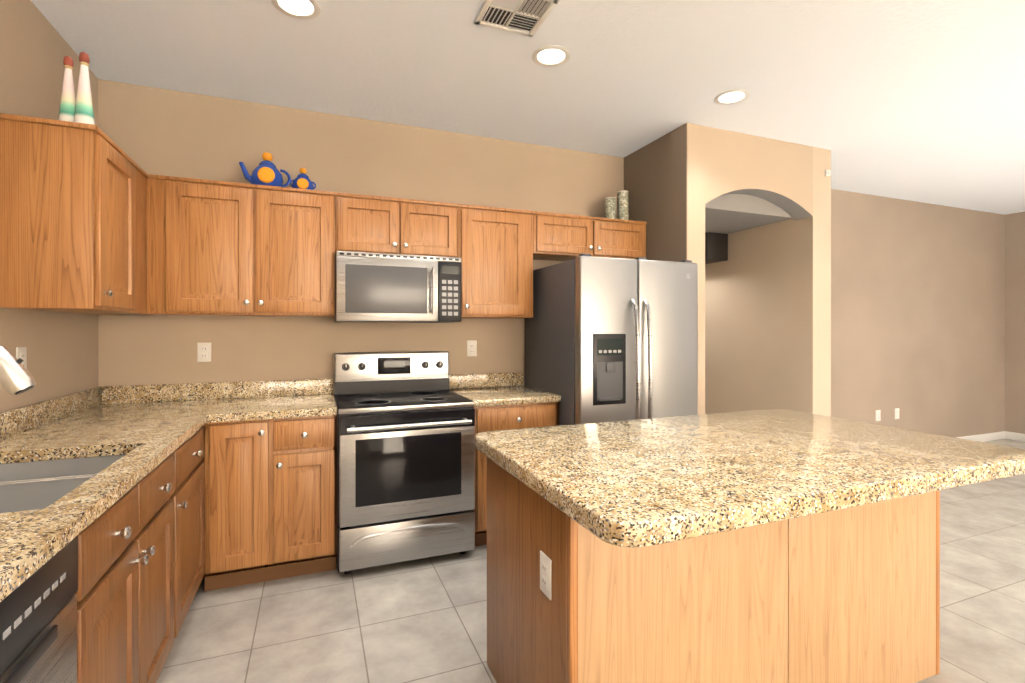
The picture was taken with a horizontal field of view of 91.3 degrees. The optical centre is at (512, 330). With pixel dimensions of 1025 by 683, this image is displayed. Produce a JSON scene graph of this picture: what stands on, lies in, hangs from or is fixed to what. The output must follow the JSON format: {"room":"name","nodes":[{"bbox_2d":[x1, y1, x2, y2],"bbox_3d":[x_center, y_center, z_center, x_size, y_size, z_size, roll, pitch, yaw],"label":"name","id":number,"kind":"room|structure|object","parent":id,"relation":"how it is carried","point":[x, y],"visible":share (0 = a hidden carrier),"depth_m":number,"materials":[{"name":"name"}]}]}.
{"room":"kitchen","nodes":[
{"label":"kitchen","id":0,"kind":"room"},
{"bbox_2d":[0,0,97,411],"bbox_3d":[-1.117,-0.040,-0.453,0.150,2.750,7.300,0,0,-22],"label":"wall","id":1,"kind":"structure","parent":0,"point":[62,347],"depth_m":2.23,"materials":[{"name":"paint"}]},
{"bbox_2d":[16,347,26,368],"bbox_3d":[-2.035,0.126,2.077,0.008,0.116,0.072,0,0,-22],"label":"electrical outlet","id":2,"kind":"object","parent":1,"relation":"attached to","point":[21,352],"visible":0.6,"depth_m":2.08,"materials":[{"name":"white plastic"}]},
{"bbox_2d":[0,113,139,314],"bbox_3d":[-1.906,-0.459,2.179,0.320,0.740,0.455,0,0,-22],"label":"upper cabinet","id":3,"kind":"object","parent":1,"relation":"attached to","point":[95,219],"depth_m":1.99,"materials":[{"name":"brown wood"}]},
{"bbox_2d":[58,56,75,121],"bbox_3d":[-1.803,-0.971,2.033,0.064,0.282,0.064,0,0,-22],"label":"bottle","id":4,"kind":"object","parent":3,"relation":"on","point":[67,106],"visible":0.83,"depth_m":2.02,"materials":[{"name":"multicoloured"}]},
{"bbox_2d":[73,52,94,124],"bbox_3d":[-1.745,-0.981,2.041,0.069,0.303,0.069,0,0,-22],"label":"bottle","id":5,"kind":"object","parent":3,"relation":"on","point":[84,112],"visible":0.88,"depth_m":2.02,"materials":[{"name":"multicoloured"}]},
{"bbox_2d":[140,167,151,314],"bbox_3d":[-2.088,-0.459,2.637,0.320,0.740,0.532,0,0,-22],"label":"upper cabinet","id":6,"kind":"object","parent":1,"relation":"attached to","point":[145,179],"depth_m":2.65,"materials":[{"name":"brown wood"}]},
{"bbox_2d":[98,79,623,395],"bbox_3d":[-0.740,-0.046,3.544,3.500,2.750,0.150,0,0,-22],"label":"wall","id":7,"kind":"structure","parent":0,"point":[156,131],"depth_m":3.25,"materials":[{"name":"paint"}]},
{"bbox_2d":[197,343,210,361],"bbox_3d":[-1.856,0.130,3.015,0.072,0.116,0.008,0,0,-22],"label":"electrical outlet","id":8,"kind":"object","parent":7,"relation":"attached to","point":[203,352],"visible":1,"depth_m":3.01,"materials":[{"name":"white plastic"}]},
{"bbox_2d":[152,174,335,316],"bbox_3d":[-1.556,-0.460,2.961,0.943,0.740,0.322,0,0,-22],"label":"upper cabinet","id":9,"kind":"object","parent":7,"relation":"attached to","point":[220,248],"depth_m":2.81,"materials":[{"name":"brown wood"}]},
{"bbox_2d":[239,152,290,186],"bbox_3d":[-1.464,-0.944,2.966,0.278,0.225,0.181,0,0,-22],"label":"teapot","id":10,"kind":"object","parent":9,"relation":"on","point":[266,172],"visible":0.83,"depth_m":2.92,"materials":[{"name":"blue ceramic"}]},
{"bbox_2d":[290,168,315,189],"bbox_3d":[-1.277,-0.912,3.052,0.150,0.161,0.129,0,0,-22],"label":"sugar bowl","id":11,"kind":"object","parent":9,"relation":"on","point":[302,180],"visible":0.85,"depth_m":3.02,"materials":[{"name":"blue ceramic"}]},
{"bbox_2d":[336,192,459,257],"bbox_3d":[-0.763,-0.650,3.276,0.756,0.360,0.322,0,0,-22],"label":"upper cabinet","id":12,"kind":"object","parent":7,"relation":"attached to","point":[364,223],"depth_m":3.12,"materials":[{"name":"brown wood"}]},
{"bbox_2d":[334,251,460,322],"bbox_3d":[-0.740,-0.260,3.219,0.754,0.410,0.441,0,0,-22],"label":"microwave","id":13,"kind":"object","parent":12,"relation":"attached to","point":[381,287],"visible":1,"depth_m":3.04,"materials":[{"name":"grey metal"}]},
{"bbox_2d":[467,340,476,355],"bbox_3d":[-0.294,0.129,3.635,0.072,0.116,0.008,0,0,-22],"label":"electrical outlet","id":14,"kind":"object","parent":7,"relation":"attached to","point":[471,347],"visible":1,"depth_m":3.63,"materials":[{"name":"white plastic"}]},
{"bbox_2d":[460,204,535,317],"bbox_3d":[-0.158,-0.461,3.516,0.538,0.740,0.322,0,0,-22],"label":"upper cabinet","id":15,"kind":"object","parent":7,"relation":"attached to","point":[498,245],"depth_m":3.37,"materials":[{"name":"brown wood"}]},
{"bbox_2d":[536,211,595,260],"bbox_3d":[0.313,-0.686,3.703,0.471,0.290,0.322,0,0,-22],"label":"upper cabinet","id":16,"kind":"object","parent":7,"relation":"attached to","point":[559,237],"depth_m":3.57,"materials":[{"name":"brown wood"}]},
{"bbox_2d":[596,217,646,258],"bbox_3d":[0.751,-0.686,3.877,0.472,0.290,0.322,0,0,-22],"label":"upper cabinet","id":17,"kind":"object","parent":7,"relation":"attached to","point":[615,238],"depth_m":3.73,"materials":[{"name":"brown wood"}]},
{"bbox_2d":[605,197,615,218],"bbox_3d":[0.751,-0.922,3.838,0.084,0.180,0.084,0,0,-22],"label":"canister","id":18,"kind":"object","parent":17,"relation":"on","point":[610,207],"visible":0.71,"depth_m":3.80,"materials":[{"name":"ceramic"}]},
{"bbox_2d":[617,191,628,219],"bbox_3d":[0.851,-0.950,3.857,0.084,0.235,0.084,0,0,-22],"label":"canister","id":19,"kind":"object","parent":17,"relation":"on","point":[622,205],"visible":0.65,"depth_m":3.82,"materials":[{"name":"ceramic"}]},
{"bbox_2d":[31,0,1024,214],"bbox_3d":[3.149,-1.468,1.239,9.330,0.100,7.300,0,0,-22],"label":"ceiling","id":20,"kind":"structure","parent":0,"point":[923,101],"depth_m":2.73,"materials":[{"name":"white paint"}]},
{"bbox_2d":[271,0,320,19],"bbox_3d":[-0.940,-1.414,2.176,0.200,0.008,0.200,0,0,-22],"label":"recessed light","id":21,"kind":"object","parent":20,"relation":"in","point":[304,9],"visible":1,"depth_m":2.19,"materials":[{"name":"white plastic"}]},
{"bbox_2d":[474,0,559,36],"bbox_3d":[0.012,-1.412,2.216,0.294,0.012,0.294,0,0,-22],"label":"ceiling vent","id":22,"kind":"object","parent":20,"relation":"in","point":[525,17],"visible":0.98,"depth_m":2.24,"materials":[{"name":"grey metal"}]},
{"bbox_2d":[532,45,569,66],"bbox_3d":[0.199,-1.415,2.586,0.200,0.008,0.200,0,0,-22],"label":"recessed light","id":23,"kind":"object","parent":20,"relation":"in","point":[550,56],"visible":1,"depth_m":2.58,"materials":[{"name":"white plastic"}]},
{"bbox_2d":[714,89,749,104],"bbox_3d":[1.331,-1.416,3.041,0.200,0.008,0.200,0,0,-22],"label":"recessed light","id":24,"kind":"object","parent":20,"relation":"in","point":[731,97],"visible":0.98,"depth_m":3.03,"materials":[{"name":"white plastic"}]},
{"bbox_2d":[156,439,1024,682],"bbox_3d":[2.623,1.381,2.568,9.330,0.100,10.150,0,0,-22],"label":"floor","id":25,"kind":"structure","parent":0,"point":[422,620],"depth_m":2.31,"materials":[{"name":"tile"}]},
{"bbox_2d":[0,535,77,682],"bbox_3d":[-1.156,0.899,0.758,0.610,0.868,0.592,0,0,-22],"label":"dishwasher","id":26,"kind":"object","parent":25,"relation":"on","point":[38,625],"visible":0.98,"depth_m":0.99,"materials":[{"name":"grey metal"}]},
{"bbox_2d":[75,518,110,682],"bbox_3d":[-1.156,0.896,0.758,0.664,0.874,0.636,0,0,-22],"label":"base cabinet","id":27,"kind":"object","parent":25,"relation":"on","point":[93,593],"depth_m":1.23,"materials":[{"name":"brown wood"}]},
{"bbox_2d":[0,382,219,601],"bbox_3d":[-1.457,0.386,1.510,0.660,0.140,3.097,0,0,-22],"label":"countertop","id":28,"kind":"structure","parent":27,"relation":"on","point":[146,429],"depth_m":1.88,"materials":[{"name":"stone"}]},
{"bbox_2d":[0,345,35,394],"bbox_3d":[-1.540,0.197,1.389,0.327,0.436,0.094,0,0,-22],"label":"faucet","id":29,"kind":"object","parent":28,"relation":"on","point":[16,377],"visible":1,"depth_m":1.43,"materials":[{"name":"silver metal"}]},
{"bbox_2d":[0,454,125,512],"bbox_3d":[-1.430,0.598,1.441,0.449,0.279,0.774,0,0,-22],"label":"sink","id":30,"kind":"object","parent":28,"relation":"in","point":[33,485],"visible":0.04,"depth_m":1.56,"materials":[{"name":"silver metal"}]},
{"bbox_2d":[98,442,190,682],"bbox_3d":[-1.429,0.895,1.446,0.664,0.874,0.876,0,0,-22],"label":"base cabinet","id":31,"kind":"object","parent":25,"relation":"on","point":[141,558],"depth_m":1.66,"materials":[{"name":"brown wood"}]},
{"bbox_2d":[185,426,204,603],"bbox_3d":[-1.693,0.894,2.110,0.664,0.874,0.622,0,0,-22],"label":"base cabinet","id":32,"kind":"object","parent":25,"relation":"on","point":[197,440],"depth_m":2.33,"materials":[{"name":"brown wood"}]},
{"bbox_2d":[202,415,336,590],"bbox_3d":[-1.352,0.893,2.863,0.635,0.874,0.659,0,0,-22],"label":"base cabinet","id":33,"kind":"object","parent":25,"relation":"on","point":[270,499],"visible":0.96,"depth_m":2.60,"materials":[{"name":"brown wood"}]},
{"bbox_2d":[212,378,336,421],"bbox_3d":[-1.333,0.384,2.882,0.584,0.140,0.637,0,0,-22],"label":"countertop","id":34,"kind":"structure","parent":33,"relation":"on","point":[274,399],"depth_m":3.01,"materials":[{"name":"stone"}]},
{"bbox_2d":[334,351,474,573],"bbox_3d":[-0.682,0.737,3.073,0.756,1.185,0.746,0,0,-22],"label":"range","id":35,"kind":"object","parent":25,"relation":"on","point":[405,456],"visible":1,"depth_m":2.81,"materials":[{"name":"silver metal"}]},
{"bbox_2d":[473,402,558,545],"bbox_3d":[-0.075,0.892,3.371,0.582,0.874,0.659,0,0,-22],"label":"base cabinet","id":36,"kind":"object","parent":25,"relation":"on","point":[507,417],"visible":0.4,"depth_m":3.05,"materials":[{"name":"brown wood"}]},
{"bbox_2d":[449,372,560,406],"bbox_3d":[-0.079,0.383,3.380,0.582,0.140,0.637,0,0,-22],"label":"countertop","id":37,"kind":"structure","parent":36,"relation":"on","point":[488,389],"depth_m":3.46,"materials":[{"name":"stone"}]},
{"bbox_2d":[525,253,697,425],"bbox_3d":[0.671,0.432,3.499,0.886,1.795,0.916,0,0,-22],"label":"fridge","id":38,"kind":"object","parent":25,"relation":"on","point":[607,339],"visible":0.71,"depth_m":3.14,"materials":[{"name":"grey metal"}]},
{"bbox_2d":[487,461,939,682],"bbox_3d":[0.764,0.899,1.990,1.625,0.864,0.754,0,0,-22],"label":"kitchen island","id":39,"kind":"object","parent":25,"relation":"on","point":[773,546],"depth_m":1.62,"materials":[{"name":"wood"}]},
{"bbox_2d":[475,409,1024,556],"bbox_3d":[0.819,0.439,1.852,1.710,0.054,1.055,0,0,-22],"label":"island countertop","id":40,"kind":"structure","parent":39,"relation":"on","point":[633,486],"depth_m":1.53,"materials":[{"name":"beige stone"}]},
{"bbox_2d":[624,123,704,414],"bbox_3d":[0.573,-0.048,5.195,0.160,2.750,3.750,0,0,-22],"label":"wall","id":41,"kind":"structure","parent":0,"point":[655,178],"depth_m":3.53,"materials":[{"name":"paint"}]},
{"bbox_2d":[705,194,792,233],"bbox_3d":[1.111,-1.163,5.487,1.057,0.520,3.600,0,0,-22],"label":"ceiling","id":42,"kind":"structure","parent":0,"point":[728,213],"depth_m":3.92,"materials":[{"name":"grey paint"}]},
{"bbox_2d":[705,232,727,263],"bbox_3d":[1.797,-0.777,4.856,0.245,0.248,0.520,0,0,-22],"label":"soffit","id":43,"kind":"structure","parent":42,"relation":"attached to","point":[716,247],"depth_m":4.61,"materials":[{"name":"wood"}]},
{"bbox_2d":[705,126,812,220],"bbox_3d":[1.803,-1.151,3.745,1.057,0.540,0.150,0,0,-22],"label":"wall","id":44,"kind":"structure","parent":0,"point":[778,173],"depth_m":3.68,"materials":[{"name":"paint"}]},
{"bbox_2d":[705,147,830,416],"bbox_3d":[1.723,-0.049,5.651,0.200,2.750,3.750,0,0,-22],"label":"wall","id":45,"kind":"structure","parent":0,"point":[768,316],"depth_m":4.19,"materials":[{"name":"paint"}]},
{"bbox_2d":[825,170,830,176],"bbox_3d":[2.466,-1.231,3.908,0.040,0.050,0.033,0,0,-22],"label":"sensor","id":46,"kind":"object","parent":45,"relation":"attached to","point":[827,173],"visible":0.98,"depth_m":3.90,"materials":[{"name":"white plastic"}]},
{"bbox_2d":[831,189,1004,437],"bbox_3d":[4.185,-0.049,5.499,4.263,2.750,0.150,0,0,-22],"label":"wall","id":47,"kind":"structure","parent":0,"point":[918,314],"depth_m":5.53,"materials":[{"name":"paint"}]},
{"bbox_2d":[876,410,880,420],"bbox_3d":[3.862,0.897,5.286,0.072,0.116,0.008,0,0,-22],"label":"outlet","id":48,"kind":"object","parent":47,"relation":"attached to","point":[878,415],"visible":1,"depth_m":5.28,"materials":[{"name":"white plastic"}]},
{"bbox_2d":[895,408,898,418],"bbox_3d":[4.150,0.897,5.401,0.072,0.116,0.008,0,0,-22],"label":"outlet","id":49,"kind":"object","parent":47,"relation":"attached to","point":[896,413],"visible":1,"depth_m":5.40,"materials":[{"name":"white plastic"}]},
{"bbox_2d":[956,431,1005,441],"bbox_3d":[4.128,1.282,5.387,4.073,0.090,0.016,0,0,-22],"label":"baseboard","id":50,"kind":"structure","parent":47,"relation":"attached to","point":[999,435],"depth_m":6.00,"materials":[{"name":"white paint"}]},
{"bbox_2d":[1004,212,1024,433],"bbox_3d":[7.415,-0.045,2.935,0.150,2.750,7.300,0,0,-22],"label":"wall","id":51,"kind":"structure","parent":0,"point":[1014,400],"depth_m":6.07,"materials":[{"name":"paint"}]},
{"bbox_2d":[1006,431,1024,441],"bbox_3d":[7.339,1.285,2.906,0.014,0.090,6.999,0,0,-22],"label":"baseboard","id":52,"kind":"structure","parent":51,"relation":"attached to","point":[1009,435],"depth_m":6.05,"materials":[{"name":"white paint"}]}
]}

